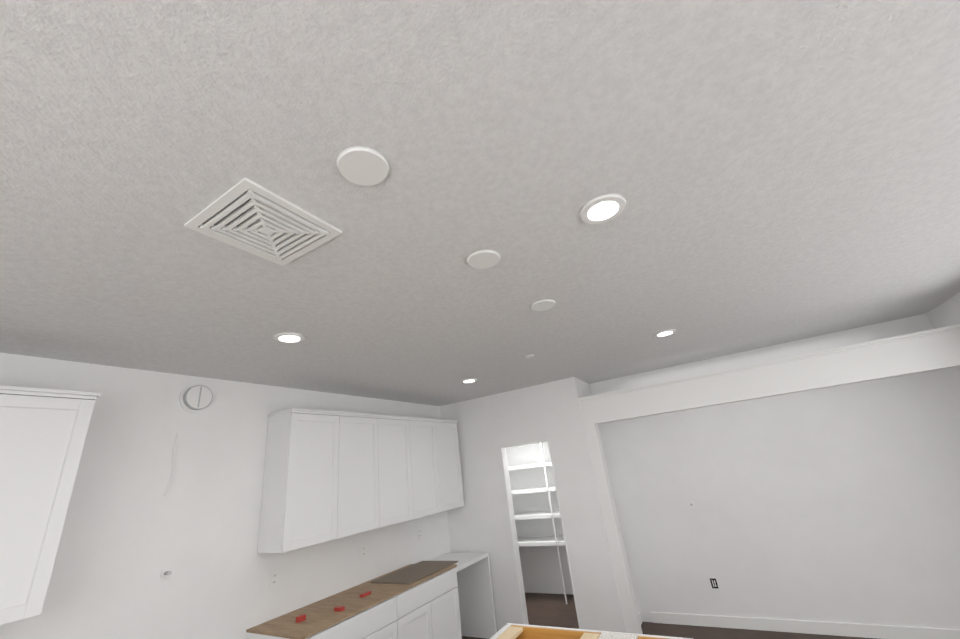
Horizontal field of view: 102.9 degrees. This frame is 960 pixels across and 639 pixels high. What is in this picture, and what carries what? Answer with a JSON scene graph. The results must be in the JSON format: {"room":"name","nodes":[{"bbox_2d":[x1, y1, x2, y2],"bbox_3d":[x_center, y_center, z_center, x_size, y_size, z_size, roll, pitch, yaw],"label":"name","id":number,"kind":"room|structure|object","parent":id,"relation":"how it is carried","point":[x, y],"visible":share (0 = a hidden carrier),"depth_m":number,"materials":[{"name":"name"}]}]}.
{"room":"kitchen","nodes":[
{"label":"kitchen","id":0,"kind":"room"},
{"bbox_2d":[0,353,450,638],"bbox_3d":[-1.735,1.946,3.227,0.120,2.740,8.090,-18,-24,26],"label":"wall","id":1,"kind":"structure","parent":0,"point":[130,532],"depth_m":2.72,"materials":[{"name":"paint"}]},
{"bbox_2d":[0,385,99,624],"bbox_3d":[-2.488,0.918,1.920,0.328,1.091,0.547,-18,-24,26],"label":"upper cabinet","id":2,"kind":"object","parent":1,"relation":"attached to","point":[43,433],"depth_m":1.97,"materials":[{"name":"white wood"}]},
{"bbox_2d":[160,568,171,578],"bbox_3d":[-2.076,1.685,2.540,0.056,0.060,0.060,-18,-24,26],"label":"stub","id":3,"kind":"object","parent":1,"relation":"attached to","point":[165,572],"visible":1,"depth_m":2.54,"materials":[{"name":"white plastic"}]},
{"bbox_2d":[163,433,177,495],"bbox_3d":[-2.202,1.029,2.729,0.039,0.422,0.048,-18,-24,26],"label":"cord","id":4,"kind":"object","parent":1,"relation":"attached to","point":[173,464],"visible":0.96,"depth_m":2.73,"materials":[{"name":"white plastic"}]},
{"bbox_2d":[179,383,212,412],"bbox_3d":[-2.199,0.609,2.982,0.052,0.230,0.230,-18,-24,26],"label":"vent duct","id":5,"kind":"object","parent":1,"relation":"attached to","point":[196,398],"visible":1,"depth_m":2.96,"materials":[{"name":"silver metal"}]},
{"bbox_2d":[269,569,278,588],"bbox_3d":[-1.671,2.107,3.105,0.007,0.115,0.070,-18,-24,26],"label":"electrical outlet","id":6,"kind":"object","parent":1,"relation":"attached to","point":[274,576],"visible":1,"depth_m":3.10,"materials":[{"name":"white plastic"}]},
{"bbox_2d":[257,408,348,552],"bbox_3d":[-1.556,1.390,3.409,0.328,1.091,0.568,-18,-24,26],"label":"upper cabinet","id":7,"kind":"object","parent":1,"relation":"attached to","point":[330,475],"depth_m":3.26,"materials":[{"name":"white wood"}]},
{"bbox_2d":[361,544,365,557],"bbox_3d":[-1.184,2.353,3.883,0.007,0.115,0.070,-18,-24,26],"label":"electrical outlet","id":8,"kind":"object","parent":1,"relation":"attached to","point":[363,551],"visible":1,"depth_m":3.88,"materials":[{"name":"white plastic"}]},
{"bbox_2d":[345,412,384,536],"bbox_3d":[-1.312,1.513,3.799,0.328,1.091,0.631,-18,-24,26],"label":"upper cabinet","id":9,"kind":"object","parent":1,"relation":"attached to","point":[364,432],"depth_m":3.78,"materials":[{"name":"white wood"}]},
{"bbox_2d":[385,415,420,525],"bbox_3d":[-1.053,1.644,4.213,0.328,1.091,0.630,-18,-24,26],"label":"upper cabinet","id":10,"kind":"object","parent":1,"relation":"attached to","point":[400,442],"depth_m":4.20,"materials":[{"name":"white wood"}]},
{"bbox_2d":[418,528,421,539],"bbox_3d":[-0.723,2.587,4.620,0.007,0.115,0.070,-18,-24,26],"label":"electrical outlet","id":11,"kind":"object","parent":1,"relation":"attached to","point":[419,533],"visible":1,"depth_m":4.61,"materials":[{"name":"white plastic"}]},
{"bbox_2d":[413,417,444,516],"bbox_3d":[-0.793,1.776,4.628,0.328,1.091,0.631,-18,-24,26],"label":"upper cabinet","id":12,"kind":"object","parent":1,"relation":"attached to","point":[430,474],"depth_m":4.62,"materials":[{"name":"white wood"}]},
{"bbox_2d":[441,420,463,510],"bbox_3d":[-0.550,1.899,5.018,0.328,1.091,0.569,-18,-24,26],"label":"upper cabinet","id":13,"kind":"object","parent":1,"relation":"attached to","point":[450,455],"depth_m":5.00,"materials":[{"name":"white wood"}]},
{"bbox_2d":[0,0,959,405],"bbox_3d":[0.497,-0.150,2.495,5.740,0.100,8.090,-18,-24,26],"label":"ceiling","id":14,"kind":"structure","parent":0,"point":[774,172],"depth_m":1.35,"materials":[{"name":"white paint"}]},
{"bbox_2d":[184,177,341,265],"bbox_3d":[-0.806,-0.340,1.446,0.380,0.016,0.380,-18,-24,26],"label":"ceiling vent","id":15,"kind":"object","parent":14,"relation":"in","point":[248,215],"visible":1,"depth_m":1.41,"materials":[{"name":"white metal"}]},
{"bbox_2d":[273,332,304,342],"bbox_3d":[-1.239,0.121,2.487,0.188,0.014,0.188,-18,-24,26],"label":"recessed light","id":16,"kind":"object","parent":14,"relation":"in","point":[288,337],"visible":0.98,"depth_m":2.46,"materials":[{"name":"white"}]},
{"bbox_2d":[336,146,389,185],"bbox_3d":[-0.372,-0.484,1.220,0.164,0.012,0.164,-18,-24,26],"label":"cover plate","id":17,"kind":"object","parent":14,"relation":"in","point":[363,165],"visible":1,"depth_m":1.21,"materials":[{"name":"white plastic"}]},
{"bbox_2d":[461,378,476,382],"bbox_3d":[-0.122,0.686,4.272,0.188,0.014,0.188,-18,-24,26],"label":"recessed light","id":18,"kind":"object","parent":14,"relation":"in","point":[470,380],"visible":1,"depth_m":4.24,"materials":[{"name":"white"}]},
{"bbox_2d":[467,250,499,268],"bbox_3d":[0.018,-0.287,1.843,0.164,0.012,0.164,-18,-24,26],"label":"cover plate","id":19,"kind":"object","parent":14,"relation":"in","point":[481,259],"visible":0.92,"depth_m":1.82,"materials":[{"name":"white plastic"}]},
{"bbox_2d":[530,299,555,310],"bbox_3d":[0.407,-0.090,2.465,0.164,0.012,0.164,-18,-24,26],"label":"cover plate","id":20,"kind":"object","parent":14,"relation":"in","point":[543,305],"visible":0.94,"depth_m":2.45,"materials":[{"name":"white plastic"}]},
{"bbox_2d":[579,194,625,223],"bbox_3d":[0.506,-0.451,1.576,0.188,0.014,0.188,-18,-24,26],"label":"recessed light","id":21,"kind":"object","parent":14,"relation":"in","point":[602,208],"visible":1,"depth_m":1.56,"materials":[{"name":"white"}]},
{"bbox_2d":[654,329,675,336],"bbox_3d":[1.639,0.123,3.385,0.188,0.014,0.188,-18,-24,26],"label":"recessed light","id":22,"kind":"object","parent":14,"relation":"in","point":[666,332],"visible":0.98,"depth_m":3.35,"materials":[{"name":"white"}]},
{"bbox_2d":[440,377,626,632],"bbox_3d":[0.470,2.286,4.775,2.070,2.740,0.120,-18,-24,26],"label":"wall","id":23,"kind":"structure","parent":0,"point":[489,426],"depth_m":4.71,"materials":[{"name":"paint"}]},
{"bbox_2d":[500,440,959,638],"bbox_3d":[1.129,1.701,2.545,5.500,2.050,4.560,-18,-24,26],"label":"trim","id":24,"kind":"structure","parent":23,"relation":"attached to","point":[845,629],"depth_m":3.86,"materials":[{"name":"white wood"}]},
{"bbox_2d":[506,444,572,593],"bbox_3d":[1.239,2.675,6.003,2.070,2.740,0.120,-18,-24,26],"label":"wall","id":25,"kind":"structure","parent":0,"point":[540,568],"depth_m":5.97,"materials":[{"name":"paint"}]},
{"bbox_2d":[577,379,638,612],"bbox_3d":[1.685,2.208,4.955,0.120,2.740,1.380,-18,-24,26],"label":"wall","id":26,"kind":"structure","parent":0,"point":[584,389],"depth_m":4.89,"materials":[{"name":"paint"}]},
{"bbox_2d":[462,592,876,638],"bbox_3d":[0.818,2.476,1.462,5.740,0.100,8.090,-18,-24,26],"label":"floor","id":27,"kind":"structure","parent":0,"point":[549,609],"depth_m":4.16,"materials":[{"name":"brown wood"}]},
{"bbox_2d":[245,592,404,638],"bbox_3d":[-1.165,2.771,2.942,0.637,0.880,0.987,-18,-24,26],"label":"base cabinet","id":28,"kind":"object","parent":27,"relation":"on","point":[385,619],"depth_m":3.03,"materials":[{"name":"white wood"}]},
{"bbox_2d":[405,564,464,638],"bbox_3d":[-0.718,2.997,3.658,0.637,0.880,1.005,-18,-24,26],"label":"base cabinet","id":29,"kind":"object","parent":27,"relation":"on","point":[447,596],"depth_m":3.68,"materials":[{"name":"white wood"}]},
{"bbox_2d":[246,560,456,635],"bbox_3d":[-0.969,2.475,3.499,0.642,0.028,1.945,-18,-24,26],"label":"countertop","id":30,"kind":"structure","parent":29,"relation":"on","point":[302,621],"depth_m":3.24,"materials":[{"name":"brown wood"}]},
{"bbox_2d":[416,552,496,638],"bbox_3d":[-0.304,3.207,4.319,0.637,0.880,0.781,-18,-24,26],"label":"base cabinet","id":31,"kind":"object","parent":27,"relation":"on","point":[477,601],"depth_m":4.55,"materials":[{"name":"white wood"}]},
{"bbox_2d":[506,442,567,603],"bbox_3d":[1.087,2.901,5.705,1.944,2.140,0.399,-18,-24,26],"label":"shelf","id":32,"kind":"object","parent":27,"relation":"on","point":[555,540],"visible":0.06,"depth_m":5.62,"materials":[{"name":"white wood"}]},
{"bbox_2d":[490,623,692,638],"bbox_3d":[0.067,1.875,1.053,1.112,0.884,2.432,-18,-24,26],"label":"kitchen island","id":33,"kind":"object","parent":27,"relation":"on","point":[514,631],"visible":1,"depth_m":2.24,"materials":[{"name":"white"}]},
{"bbox_2d":[578,324,959,633],"bbox_3d":[2.837,1.647,3.521,3.430,2.475,0.180,-18,-24,26],"label":"wall","id":34,"kind":"structure","parent":0,"point":[922,351],"depth_m":3.84,"materials":[{"name":"white paint"}]},
{"bbox_2d":[589,314,959,629],"bbox_3d":[3.170,1.700,4.126,3.430,2.740,0.120,-18,-24,26],"label":"wall","id":35,"kind":"structure","parent":0,"point":[839,504],"depth_m":3.94,"materials":[{"name":"paint"}]},
{"bbox_2d":[688,501,694,507],"bbox_3d":[2.417,2.115,4.369,0.070,0.070,0.037,-18,-24,26],"label":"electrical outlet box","id":36,"kind":"object","parent":35,"relation":"attached to","point":[691,504],"depth_m":4.37,"materials":[{"name":"white plastic"}]},
{"bbox_2d":[708,577,719,589],"bbox_3d":[2.512,2.831,4.101,0.080,0.110,0.008,-18,-24,26],"label":"electrical outlet box","id":37,"kind":"object","parent":35,"relation":"attached to","point":[713,581],"depth_m":4.10,"materials":[{"name":"white plastic"}]},
{"bbox_2d":[926,293,959,370],"bbox_3d":[3.080,0.395,0.778,0.120,2.740,7.970,-18,-24,26],"label":"wall","id":38,"kind":"structure","parent":0,"point":[945,313],"depth_m":3.52,"materials":[{"name":"paint"}]}
]}

